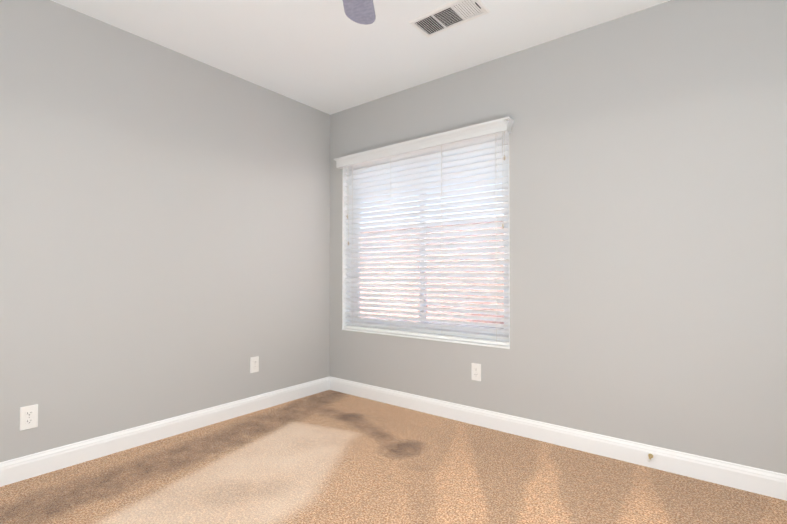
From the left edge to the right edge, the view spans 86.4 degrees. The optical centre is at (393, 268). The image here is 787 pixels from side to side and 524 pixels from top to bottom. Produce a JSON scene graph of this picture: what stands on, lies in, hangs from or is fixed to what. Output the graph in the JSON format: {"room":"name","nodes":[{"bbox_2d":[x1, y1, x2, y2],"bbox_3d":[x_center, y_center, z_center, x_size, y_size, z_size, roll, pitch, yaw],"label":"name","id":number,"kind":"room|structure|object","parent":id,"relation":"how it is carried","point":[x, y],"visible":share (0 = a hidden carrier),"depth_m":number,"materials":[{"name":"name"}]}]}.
{"room":"empty bedroom","nodes":[
{"label":"empty bedroom","id":0,"kind":"room"},
{"bbox_2d":[0,0,329,461],"bbox_3d":[-1.737,-0.175,2.351,0.160,2.440,3.610,-1,-1,38],"label":"wall","id":1,"kind":"structure","parent":0,"point":[164,232],"depth_m":2.51,"materials":[{"name":"grey paint"}]},
{"bbox_2d":[20,404,37,430],"bbox_3d":[-1.822,0.742,2.094,0.007,0.115,0.070,-1,-1,38],"label":"outlet","id":2,"kind":"object","parent":1,"relation":"attached to","point":[28,417],"visible":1,"depth_m":2.09,"materials":[{"name":"white plastic"}]},
{"bbox_2d":[0,376,329,486],"bbox_3d":[-1.619,0.989,2.345,0.015,0.112,3.450,-1,-1,38],"label":"baseboard","id":3,"kind":"structure","parent":1,"relation":"attached to","point":[32,465],"depth_m":2.49,"materials":[{"name":"white wood"}]},
{"bbox_2d":[250,356,258,372],"bbox_3d":[-1.031,0.710,3.110,0.007,0.115,0.070,-1,-1,38],"label":"outlet","id":4,"kind":"object","parent":1,"relation":"attached to","point":[254,364],"visible":1,"depth_m":3.11,"materials":[{"name":"white plastic"}]},
{"bbox_2d":[51,0,669,114],"bbox_3d":[-0.165,-1.459,1.245,4.020,0.100,3.770,-1,-1,38],"label":"ceiling","id":5,"kind":"structure","parent":0,"point":[329,57],"depth_m":2.51,"materials":[{"name":"paint"}]},
{"bbox_2d":[343,0,375,24],"bbox_3d":[-0.196,-1.098,1.199,1.272,0.623,1.218,-1,-1,38],"label":"ceiling fan","id":6,"kind":"object","parent":5,"relation":"hanging from","point":[360,11],"visible":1,"depth_m":1.81,"materials":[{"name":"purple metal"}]},
{"bbox_2d":[408,0,489,37],"bbox_3d":[0.303,-1.390,2.318,0.405,0.010,0.205,-1,-1,38],"label":"ceiling vent","id":7,"kind":"object","parent":5,"relation":"in","point":[450,15],"visible":1,"depth_m":2.31,"materials":[{"name":"white metal"}]},
{"bbox_2d":[0,390,786,523],"bbox_3d":[-0.165,1.071,1.212,4.020,0.080,3.770,-1,-1,38],"label":"floor","id":8,"kind":"structure","parent":0,"point":[329,457],"depth_m":2.04,"materials":[{"name":"carpet"}]},
{"bbox_2d":[330,0,786,473],"bbox_3d":[0.944,-0.171,2.652,4.020,2.440,0.160,-1,-1,38],"label":"wall","id":9,"kind":"structure","parent":0,"point":[648,214],"depth_m":2.27,"materials":[{"name":"grey paint"}]},
{"bbox_2d":[342,167,509,346],"bbox_3d":[0.184,-0.217,3.207,1.510,1.453,0.100,-1,-1,38],"label":"window frame","id":10,"kind":"structure","parent":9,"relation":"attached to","point":[344,271],"depth_m":3.64,"materials":[{"name":"white wood"}]},
{"bbox_2d":[342,328,509,348],"bbox_3d":[0.182,0.515,3.196,1.510,0.012,0.104,-1,-1,38],"label":"window sill","id":11,"kind":"structure","parent":9,"relation":"attached to","point":[443,340],"depth_m":3.06,"materials":[{"name":"white wood"}]},
{"bbox_2d":[351,182,508,341],"bbox_3d":[0.229,-0.216,3.265,1.510,1.453,0.064,-1,-1,38],"label":"window","id":12,"kind":"structure","parent":9,"relation":"in","point":[467,332],"depth_m":3.22,"materials":[{"name":"white glass"}]},
{"bbox_2d":[334,116,513,345],"bbox_3d":[0.152,-0.222,3.155,1.562,1.453,0.153,-1,-1,38],"label":"window blinds","id":13,"kind":"object","parent":12,"relation":"attached to","point":[452,159],"visible":0.94,"depth_m":3.10,"materials":[{"name":"white plastic"}]},
{"bbox_2d":[471,363,480,380],"bbox_3d":[0.559,0.698,2.834,0.070,0.115,0.007,-1,-1,38],"label":"outlet","id":14,"kind":"object","parent":9,"relation":"attached to","point":[476,371],"visible":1,"depth_m":2.83,"materials":[{"name":"white plastic"}]},
{"bbox_2d":[330,376,786,500],"bbox_3d":[0.890,0.992,2.568,3.700,0.112,0.015,-1,-1,38],"label":"baseboard","id":15,"kind":"structure","parent":9,"relation":"attached to","point":[752,479],"depth_m":2.37,"materials":[{"name":"white wood"}]},
{"bbox_3d":[1.267,1.437,3.616,15.000,0.150,1.790,-1,-1,38],"label":"ground","id":16,"kind":"structure","parent":0,"visible":0},
{"bbox_2d":[360,221,503,328],"bbox_3d":[1.878,0.407,4.414,15.000,2.030,0.240,-1,-1,38],"label":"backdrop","id":17,"kind":"object","parent":16,"relation":"on","point":[471,314],"depth_m":5.29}
]}

